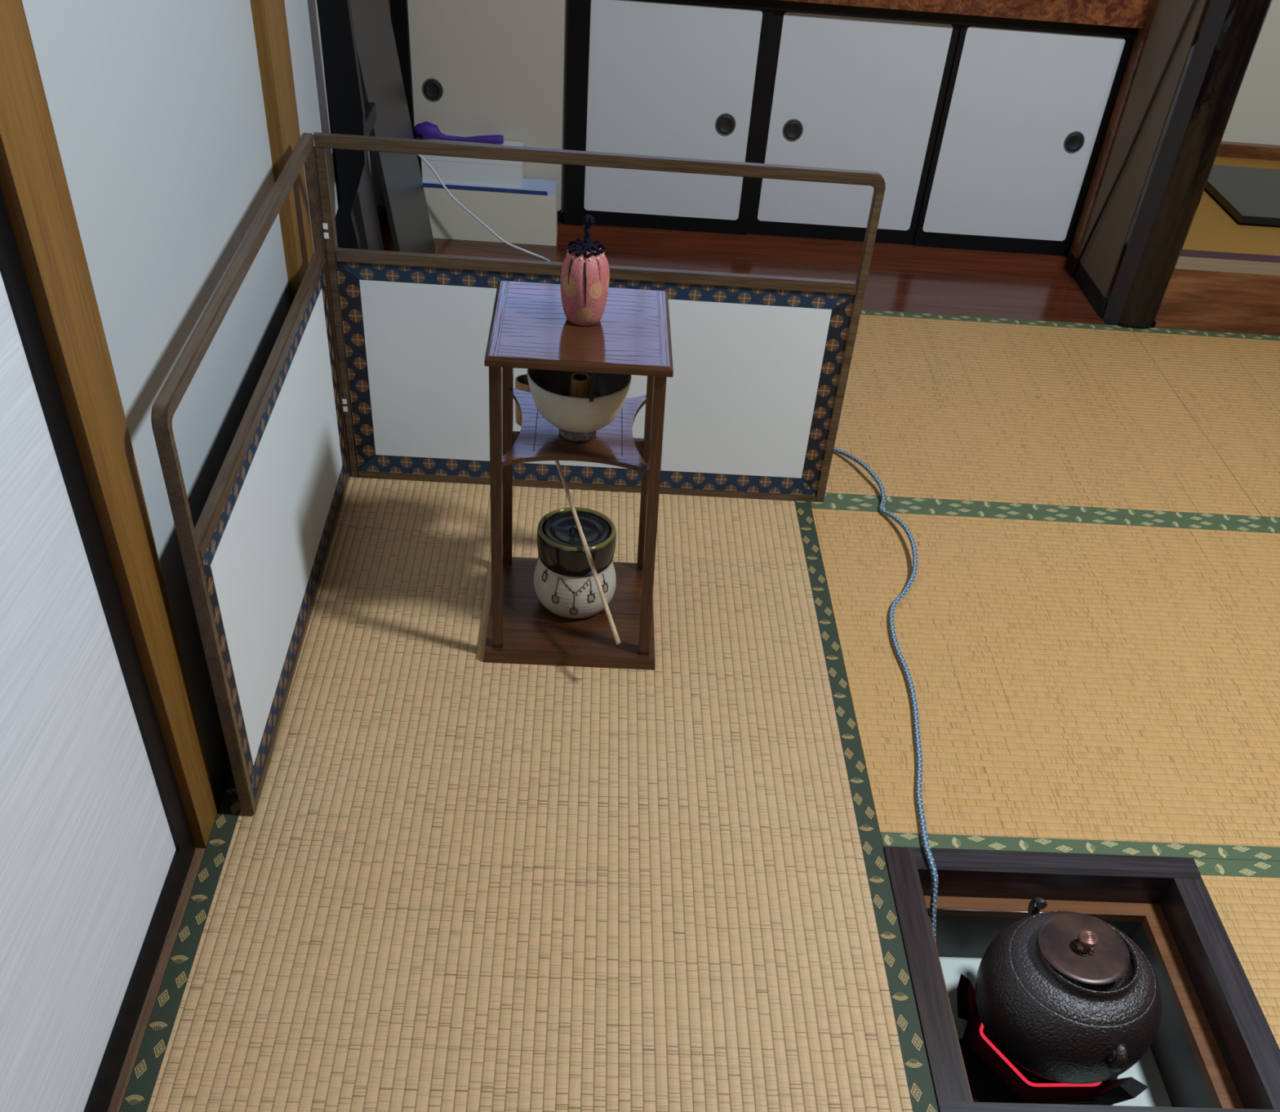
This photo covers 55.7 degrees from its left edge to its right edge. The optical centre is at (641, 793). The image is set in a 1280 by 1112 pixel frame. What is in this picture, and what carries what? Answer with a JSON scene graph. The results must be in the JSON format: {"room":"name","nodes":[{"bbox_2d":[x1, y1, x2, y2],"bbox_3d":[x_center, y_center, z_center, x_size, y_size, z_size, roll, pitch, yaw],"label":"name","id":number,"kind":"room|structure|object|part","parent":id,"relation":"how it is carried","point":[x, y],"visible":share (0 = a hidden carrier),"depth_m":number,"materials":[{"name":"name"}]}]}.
{"room":"traditional dwelling","nodes":[
{"label":"traditional dwelling","id":0,"kind":"room"},
{"bbox_2d":[22,0,385,848],"bbox_3d":[-0.568,-0.905,0.814,0.154,2.510,4.650,2,45,-3],"label":"wall","id":1,"kind":"structure","parent":0,"point":[157,110],"depth_m":1.41,"materials":[{"name":"white paint"}]},
{"bbox_2d":[0,187,195,1111],"bbox_3d":[-0.505,-0.060,0.385,0.026,1.800,1.448,2,45,-3],"label":"door","id":2,"kind":"structure","parent":1,"relation":"in","point":[97,848],"depth_m":1.13,"materials":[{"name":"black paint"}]},
{"bbox_2d":[0,0,217,847],"bbox_3d":[-0.507,-0.823,0.694,0.078,2.450,0.108,2,45,-3],"label":"wooden pillar","id":3,"kind":"structure","parent":1,"relation":"attached to","point":[34,188],"depth_m":1.12,"materials":[{"name":"brown wood"}]},
{"bbox_2d":[106,848,205,1111],"bbox_3d":[-0.590,0.843,0.786,0.104,0.054,2.152,2,45,-3],"label":"trim","id":4,"kind":"structure","parent":1,"relation":"attached to","point":[136,1041],"depth_m":1.38,"materials":[{"name":"brown wood"}]},
{"bbox_2d":[249,0,314,303],"bbox_3d":[-0.519,-1.469,1.347,0.078,2.450,0.122,2,45,-3],"label":"trim","id":5,"kind":"structure","parent":1,"relation":"attached to","point":[268,16],"depth_m":1.78,"materials":[{"name":"brown wood"}]},
{"bbox_2d":[320,32,340,207],"bbox_3d":[-0.548,-1.760,1.646,0.102,2.460,0.055,2,45,-3],"label":"trim","id":6,"kind":"structure","parent":1,"relation":"attached to","point":[330,121],"depth_m":2.21,"materials":[{"name":"black wood"}]},
{"bbox_2d":[387,0,391,226],"bbox_3d":[-0.533,-2.296,2.219,0.036,2.400,0.078,2,45,-3],"label":"trim","id":7,"kind":"structure","parent":1,"relation":"attached to","point":[388,1],"depth_m":2.72,"materials":[{"name":"brown wood"}]},
{"bbox_2d":[406,0,565,222],"bbox_3d":[-0.345,-1.787,2.738,0.364,0.925,0.022,2,45,-3],"label":"door","id":8,"kind":"structure","parent":1,"relation":"in","point":[478,67],"depth_m":2.83,"materials":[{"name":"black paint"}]},
{"bbox_3d":[-0.491,-1.656,2.851,0.050,0.050,0.003,2,45,-3],"label":"finger pull","id":9,"kind":"part","parent":8,"relation":"part of","materials":[{"name":"black metal"}]},
{"bbox_2d":[561,0,568,212],"bbox_3d":[-0.167,-1.776,2.741,0.007,0.880,0.006,2,45,-3],"label":"trim","id":10,"kind":"structure","parent":1,"relation":"attached to","point":[566,1],"depth_m":2.86,"materials":[{"name":"grey wood"}]},
{"bbox_2d":[582,0,774,234],"bbox_3d":[0.077,-1.617,2.914,0.418,0.495,0.022,2,45,-3],"label":"door","id":11,"kind":"structure","parent":1,"relation":"in","point":[665,78],"depth_m":2.88,"materials":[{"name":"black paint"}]},
{"bbox_3d":[0.203,-1.608,2.912,0.050,0.050,0.003,2,45,-3],"label":"finger pull","id":12,"kind":"part","parent":11,"relation":"part of","materials":[{"name":"black metal"}]},
{"bbox_2d":[376,204,1069,267],"bbox_3d":[0.215,-1.409,3.127,1.781,0.079,0.055,2,45,-3],"label":"trim","id":13,"kind":"structure","parent":1,"relation":"attached to","point":[748,240],"depth_m":3.10,"materials":[{"name":"black wood"}]},
{"bbox_2d":[379,222,1106,324],"bbox_3d":[0.219,-1.260,2.994,1.786,0.056,0.342,2,45,-3],"label":"wooden floor","id":14,"kind":"structure","parent":1,"relation":"attached to","point":[899,284],"depth_m":3.01,"materials":[{"name":"brown wood"}]},
{"bbox_2d":[417,154,550,261],"bbox_3d":[-0.338,-1.386,2.852,0.444,0.247,0.111,21,46,15],"label":"cable","id":15,"kind":"object","parent":14,"relation":"on","point":[419,155],"visible":0.63,"depth_m":2.88,"materials":[{"name":"grey plastic"}]},
{"bbox_2d":[422,178,557,245],"bbox_3d":[-0.370,-1.440,2.987,0.326,0.128,0.080,2,45,-3],"label":"storage box","id":16,"kind":"object","parent":14,"relation":"on","point":[526,215],"visible":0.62,"depth_m":2.96,"materials":[{"name":"beige"}]},
{"bbox_2d":[420,137,524,188],"bbox_3d":[-0.405,-1.523,2.920,0.238,0.078,0.084,2,45,-3],"label":"box","id":17,"kind":"object","parent":16,"relation":"on","point":[451,170],"visible":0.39,"depth_m":2.90,"materials":[{"name":"grey"}]},
{"bbox_2d":[413,120,503,143],"bbox_3d":[-0.435,-1.575,2.885,0.214,0.038,0.037,2,45,-3],"label":"cloth bundle","id":18,"kind":"object","parent":17,"relation":"on","point":[426,130],"visible":1,"depth_m":2.89,"materials":[{"name":"purple fabric"}]},
{"bbox_3d":[-0.404,-1.541,2.903,0.238,0.028,0.084,2,45,-3],"label":"lid","id":19,"kind":"part","parent":17,"relation":"part of","materials":[{"name":"grey"}]},
{"bbox_2d":[1070,0,1196,275],"bbox_3d":[1.134,-1.533,2.748,0.008,0.797,0.223,1,45,-4],"label":"pole","id":20,"kind":"object","parent":14,"relation":"on","point":[1194,2],"visible":1,"depth_m":2.76,"materials":[{"name":"black wood"}]},
{"bbox_2d":[390,0,1139,226],"bbox_3d":[0.299,-1.765,2.780,1.728,0.926,0.050,2,45,-3],"label":"trim","id":21,"kind":"structure","parent":1,"relation":"attached to","point":[579,14],"depth_m":2.77,"materials":[{"name":"black paint"}]},
{"bbox_2d":[746,10,961,244],"bbox_3d":[0.502,-1.606,2.944,0.433,0.495,0.022,2,45,-3],"label":"door","id":22,"kind":"structure","parent":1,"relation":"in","point":[842,91],"depth_m":2.91,"materials":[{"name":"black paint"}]},
{"bbox_3d":[0.367,-1.604,2.930,0.050,0.050,0.003,2,45,-3],"label":"finger pull","id":23,"kind":"part","parent":22,"relation":"part of","materials":[{"name":"black metal"}]},
{"bbox_2d":[913,24,1134,255],"bbox_3d":[0.921,-1.584,2.963,0.406,0.495,0.022,2,45,-3],"label":"door","id":24,"kind":"structure","parent":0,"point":[1026,114],"depth_m":2.94,"materials":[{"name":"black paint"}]},
{"bbox_3d":[1.054,-1.586,2.950,0.050,0.050,0.003,2,45,-3],"label":"finger pull","id":25,"kind":"part","parent":24,"relation":"part of","materials":[{"name":"black metal"}]},
{"bbox_2d":[1066,0,1207,299],"bbox_3d":[1.224,-2.265,2.324,0.060,2.450,0.660,2,45,-3],"label":"wall","id":26,"kind":"structure","parent":0,"point":[1100,258],"depth_m":2.77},
{"bbox_2d":[1066,252,1106,317],"bbox_3d":[1.110,-1.265,3.033,0.005,0.060,0.305,2,45,-3],"label":"trim","id":27,"kind":"structure","parent":26,"relation":"attached to","point":[1097,300],"depth_m":3.01,"materials":[{"name":"black wood"}]},
{"bbox_2d":[1070,0,1158,258],"bbox_3d":[1.191,-2.223,2.284,0.005,2.360,0.054,2,45,-3],"label":"trim","id":28,"kind":"structure","parent":26,"relation":"attached to","point":[1138,46],"depth_m":2.90,"materials":[{"name":"brown wood"}]},
{"bbox_2d":[1101,0,1272,328],"bbox_3d":[1.257,-1.994,2.095,0.124,2.450,0.098,2,45,-3],"label":"wooden pillar","id":29,"kind":"structure","parent":26,"relation":"attached to","point":[1228,33],"depth_m":2.64,"materials":[{"name":"brown wood"}]},
{"bbox_2d":[1151,317,1279,335],"bbox_3d":[2.111,-1.082,2.990,1.763,0.067,0.033,2,45,-3],"label":"trim","id":30,"kind":"structure","parent":26,"relation":"attached to","point":[1159,322],"depth_m":2.92,"materials":[{"name":"brown wood"}]},
{"bbox_2d":[1155,268,1279,324],"bbox_3d":[2.117,-1.173,2.984,1.760,0.156,0.086,2,45,-3],"label":"trim","id":31,"kind":"structure","parent":26,"relation":"attached to","point":[1195,295],"depth_m":2.90,"materials":[{"name":"brown wood"}]},
{"bbox_2d":[1174,256,1279,275],"bbox_3d":[2.122,-1.229,2.929,1.760,0.001,0.080,2,45,-3],"label":"trim","id":32,"kind":"structure","parent":26,"relation":"attached to","point":[1184,262],"depth_m":2.88,"materials":[{"name":"beige wood"}]},
{"bbox_2d":[1221,0,1279,145],"bbox_3d":[1.342,-2.583,2.700,4.050,2.510,0.320,2,45,-3],"label":"wall","id":33,"kind":"structure","parent":0,"point":[1255,116],"depth_m":3.43,"materials":[{"name":"white paint"}]},
{"bbox_2d":[781,0,1153,28],"bbox_3d":[0.527,-1.933,2.821,1.281,0.094,0.400,2,45,-3],"label":"trim","id":34,"kind":"structure","parent":33,"relation":"attached to","point":[1118,13],"depth_m":2.72,"materials":[{"name":"brown wood"}]},
{"bbox_2d":[1216,141,1279,160],"bbox_3d":[2.112,-1.850,3.533,1.760,0.033,0.027,2,45,-3],"label":"baseboard","id":35,"kind":"structure","parent":33,"relation":"attached to","point":[1226,148],"depth_m":3.50,"materials":[{"name":"brown wood"}]},
{"bbox_3d":[1.111,-0.091,1.968,4.200,0.045,5.100,2,45,-3],"label":"floor","id":36,"kind":"structure","parent":0,"visible":0},
{"bbox_2d":[119,475,938,1111],"bbox_3d":[-0.116,0.093,1.591,0.875,0.056,1.798,2,45,-3],"label":"mat","id":37,"kind":"object","parent":36,"relation":"on","point":[455,881],"visible":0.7,"depth_m":1.55,"materials":[{"name":"beige wicker"}]},
{"bbox_2d":[151,132,885,816],"bbox_3d":[-0.077,-0.460,1.713,0.878,0.566,0.869,2,45,-3],"label":"folding screen","id":38,"kind":"object","parent":37,"relation":"on","point":[755,392],"visible":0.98,"depth_m":1.95,"materials":[{"name":"brown wood"}]},
{"bbox_3d":[-0.503,-0.474,1.686,0.015,0.566,0.862,2,45,-4],"label":"frame","id":39,"kind":"part","parent":38,"relation":"part of","materials":[{"name":"brown wood"}]},
{"bbox_3d":[-0.504,-0.416,1.743,0.001,0.309,0.765,2,45,-4],"label":"paper panel","id":40,"kind":"part","parent":38,"relation":"part of","materials":[{"name":"white paper"}]},
{"bbox_3d":[-0.080,-0.698,2.071,0.766,0.309,0.001,2,45,-3],"label":"paper panel","id":41,"kind":"part","parent":38,"relation":"part of","materials":[{"name":"white paper"}]},
{"bbox_3d":[-0.075,-0.759,2.017,0.862,0.566,0.016,2,45,-3],"label":"frame","id":42,"kind":"part","parent":38,"relation":"part of","materials":[{"name":"brown wood"}]},
{"bbox_2d":[483,280,673,670],"bbox_3d":[-0.095,-0.455,1.768,0.261,0.478,0.259,2,45,-3],"label":"shelf","id":43,"kind":"object","parent":37,"relation":"on","point":[530,328],"visible":0.86,"depth_m":1.68,"materials":[{"name":"red wood"}]},
{"bbox_3d":[-0.201,-0.385,1.681,0.018,0.447,0.018,2,45,-3],"label":"leg","id":44,"kind":"part","parent":43,"relation":"part of","materials":[{"name":"red wood"}]},
{"bbox_3d":[-0.202,-0.539,1.837,0.020,0.447,0.020,2,45,-3],"label":"leg","id":45,"kind":"part","parent":43,"relation":"part of","materials":[{"name":"red wood"}]},
{"bbox_3d":[-0.110,-0.292,1.928,0.261,0.020,0.259,2,45,-3],"label":"board","id":46,"kind":"part","parent":43,"relation":"part of","materials":[{"name":"brown wood"}]},
{"bbox_2d":[533,506,617,618],"bbox_3d":[-0.102,-0.354,1.879,0.130,0.137,0.130,2,45,-3],"label":"jar","id":47,"kind":"object","parent":43,"relation":"on","point":[565,584],"visible":0.94,"depth_m":1.84,"materials":[{"name":"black ceramic"}]},
{"bbox_2d":[515,373,621,644],"bbox_3d":[-0.114,-0.428,1.793,0.059,0.226,0.409,-11,47,-16],"label":"ladle","id":48,"kind":"object","parent":47,"relation":"on","point":[522,383],"visible":0.42,"depth_m":1.79,"materials":[{"name":"brown wood"}]},
{"bbox_2d":[515,373,531,426],"bbox_3d":[-0.164,-0.600,1.852,0.057,0.073,0.064,2,45,-3],"label":"cup","id":49,"kind":"object","parent":48,"relation":"on","point":[522,383],"depth_m":1.84,"materials":[{"name":"wood"}]},
{"bbox_3d":[-0.091,-0.392,1.790,0.007,0.181,0.342,-14,48,-18],"label":"handle","id":50,"kind":"part","parent":48,"relation":"part of","materials":[{"name":"brown wood"}]},
{"bbox_3d":[-0.098,-0.396,1.839,0.102,0.012,0.102,2,45,-3],"label":"lid","id":51,"kind":"part","parent":47,"relation":"part of","materials":[{"name":"black ceramic"}]},
{"bbox_3d":[-0.098,-0.400,1.837,0.023,0.012,0.004,2,45,-3],"label":"lid handle","id":52,"kind":"part","parent":47,"relation":"part of","materials":[{"name":"black ceramic"}]},
{"bbox_3d":[-0.095,-0.532,1.849,0.210,0.030,0.009,2,45,-3],"label":"rail","id":53,"kind":"part","parent":43,"relation":"part of","materials":[{"name":"wood"}]},
{"bbox_3d":[-0.079,-0.623,1.600,0.204,0.001,0.232,2,45,-3],"label":"panel","id":54,"kind":"part","parent":43,"relation":"part of","materials":[{"name":"wood"}]},
{"bbox_2d":[527,368,631,441],"bbox_3d":[-0.086,-0.536,1.664,0.141,0.088,0.141,2,45,-3],"label":"bowl","id":55,"kind":"object","parent":43,"relation":"on","point":[576,419],"visible":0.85,"depth_m":1.63,"materials":[{"name":"ceramic"}]},
{"bbox_2d":[570,372,590,397],"bbox_3d":[-0.084,-0.539,1.657,0.041,0.065,0.041,2,45,-3],"label":"whisk","id":56,"kind":"object","parent":55,"relation":"in","point":[580,381],"visible":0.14,"depth_m":1.64,"materials":[{"name":"brown wood"}]},
{"bbox_2d":[588,372,596,402],"bbox_3d":[-0.061,-0.572,1.629,0.010,0.012,0.168,3,45,-2],"label":"scoop","id":57,"kind":"object","parent":55,"relation":"on","point":[593,374],"visible":0.45,"depth_m":1.60,"materials":[{"name":"brown wood"}]},
{"bbox_2d":[560,214,609,325],"bbox_3d":[-0.072,-0.675,1.558,0.063,0.133,0.063,2,45,-3],"label":"pouch","id":58,"kind":"object","parent":43,"relation":"on","point":[585,271],"visible":1,"depth_m":1.55,"materials":[{"name":"pink fabric"}]},
{"bbox_3d":[0.011,-0.531,1.850,0.024,0.447,0.020,2,45,-3],"label":"leg","id":59,"kind":"part","parent":43,"relation":"part of","materials":[{"name":"red wood"}]},
{"bbox_3d":[0.014,-0.376,1.694,0.026,0.447,0.018,2,45,-3],"label":"leg","id":60,"kind":"part","parent":43,"relation":"part of","materials":[{"name":"red wood"}]},
{"bbox_2d":[350,309,1266,524],"bbox_3d":[0.302,-0.830,2.566,1.750,0.056,0.873,2,45,-3],"label":"mat","id":61,"kind":"object","parent":36,"relation":"on","point":[944,410],"visible":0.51,"depth_m":2.50,"materials":[{"name":"beige wicker"}]},
{"bbox_2d":[316,0,435,253],"bbox_3d":[-0.534,-1.353,2.405,0.129,0.799,0.740,2,45,-3],"label":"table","id":62,"kind":"object","parent":61,"relation":"on","point":[366,91],"visible":0.67,"depth_m":2.38,"materials":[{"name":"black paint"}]},
{"bbox_3d":[-0.517,-1.101,2.151,0.068,0.799,0.024,2,45,-3],"label":"leg","id":63,"kind":"part","parent":62,"relation":"part of","materials":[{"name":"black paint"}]},
{"bbox_2d":[809,500,1279,861],"bbox_3d":[1.188,-0.182,1.997,1.749,0.056,0.871,2,45,-3],"label":"mat","id":64,"kind":"object","parent":36,"relation":"on","point":[1083,683],"visible":1,"depth_m":1.91,"materials":[{"name":"beige wicker"}]},
{"bbox_2d":[833,447,937,939],"bbox_3d":[0.412,-0.229,2.015,0.163,0.166,1.241,0,45,-6],"label":"power cord","id":65,"kind":"object","parent":64,"relation":"on","point":[925,841],"visible":0.91,"depth_m":1.84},
{"bbox_2d":[883,846,1279,1111],"bbox_3d":[0.533,0.285,1.536,0.424,0.164,0.424,2,45,-3],"label":"hearth","id":66,"kind":"object","parent":36,"relation":"on","point":[1214,1048],"visible":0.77,"depth_m":1.57,"materials":[{"name":"brown wood"}]},
{"bbox_3d":[0.344,0.225,1.500,0.038,0.053,0.385,2,45,-3],"label":"rim rail","id":67,"kind":"part","parent":66,"relation":"part of","materials":[{"name":"brown wood"}]},
{"bbox_2d":[956,973,1148,1105],"bbox_3d":[0.510,0.321,1.553,0.257,0.071,0.259,2,45,-3],"label":"heater","id":68,"kind":"object","parent":66,"relation":"on","point":[993,1076],"visible":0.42,"depth_m":1.53,"materials":[{"name":"black metal"}]},
{"bbox_2d":[974,896,1161,1084],"bbox_3d":[0.533,0.240,1.501,0.221,0.191,0.221,19,46,13],"label":"kettle","id":69,"kind":"object","parent":68,"relation":"on","point":[1068,997],"visible":1,"depth_m":1.44,"materials":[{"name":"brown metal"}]},
{"bbox_3d":[0.531,0.185,1.454,0.109,0.005,0.109,20,46,14],"label":"lid","id":70,"kind":"part","parent":69,"relation":"part of","materials":[{"name":"brown metal"}]},
{"bbox_3d":[0.531,0.183,1.452,0.026,0.002,0.029,-31,55,-31],"label":"knob seat","id":71,"kind":"part","parent":69,"relation":"part of","materials":[{"name":"metal"}]},
{"bbox_3d":[0.532,0.177,1.446,0.024,0.023,0.024,2,45,-3],"label":"knob","id":72,"kind":"part","parent":69,"relation":"part of","materials":[{"name":"brown metal"}]},
{"bbox_3d":[0.525,0.341,1.591,0.322,0.008,0.326,2,45,-3],"label":"plate","id":73,"kind":"part","parent":66,"relation":"part of","materials":[{"name":"metal"}]},
{"bbox_3d":[0.553,0.111,1.635,0.385,0.053,0.038,2,45,-3],"label":"rim rail","id":74,"kind":"part","parent":66,"relation":"part of","materials":[{"name":"brown wood"}]},
{"bbox_3d":[0.539,0.381,1.361,0.424,0.053,0.038,2,45,-3],"label":"rim rail","id":75,"kind":"part","parent":66,"relation":"part of","materials":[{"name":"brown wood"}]},
{"bbox_3d":[0.728,0.254,1.508,0.038,0.053,0.346,2,45,-3],"label":"rim rail","id":76,"kind":"part","parent":66,"relation":"part of","materials":[{"name":"brown wood"}]},
{"bbox_2d":[1130,327,1279,524],"bbox_3d":[2.046,-0.761,2.667,1.745,0.056,0.873,2,45,-3],"label":"mat","id":77,"kind":"object","parent":36,"relation":"on","point":[1228,383],"visible":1,"depth_m":2.69,"materials":[{"name":"beige wicker"}]},
{"bbox_2d":[1179,155,1279,262],"bbox_3d":[2.112,-1.506,3.298,1.760,0.127,0.827,2,45,-3],"label":"alcove matting","id":78,"kind":"object","parent":36,"relation":"on","point":[1214,233],"visible":0.02,"depth_m":3.04,"materials":[{"name":"yellow wicker"}]},
{"bbox_2d":[1204,164,1279,226],"bbox_3d":[1.810,-1.588,3.244,0.575,0.025,0.400,2,45,-3],"label":"board","id":79,"kind":"object","parent":78,"relation":"on","point":[1251,195],"visible":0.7,"depth_m":3.22,"materials":[{"name":"black"}]},
{"bbox_2d":[1192,857,1279,1049],"bbox_3d":[1.200,0.451,1.357,1.749,0.056,0.928,2,45,-3],"label":"mat","id":80,"kind":"object","parent":36,"relation":"on","point":[1244,894],"visible":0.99,"depth_m":1.57,"materials":[{"name":"beige wicker"}]}
]}

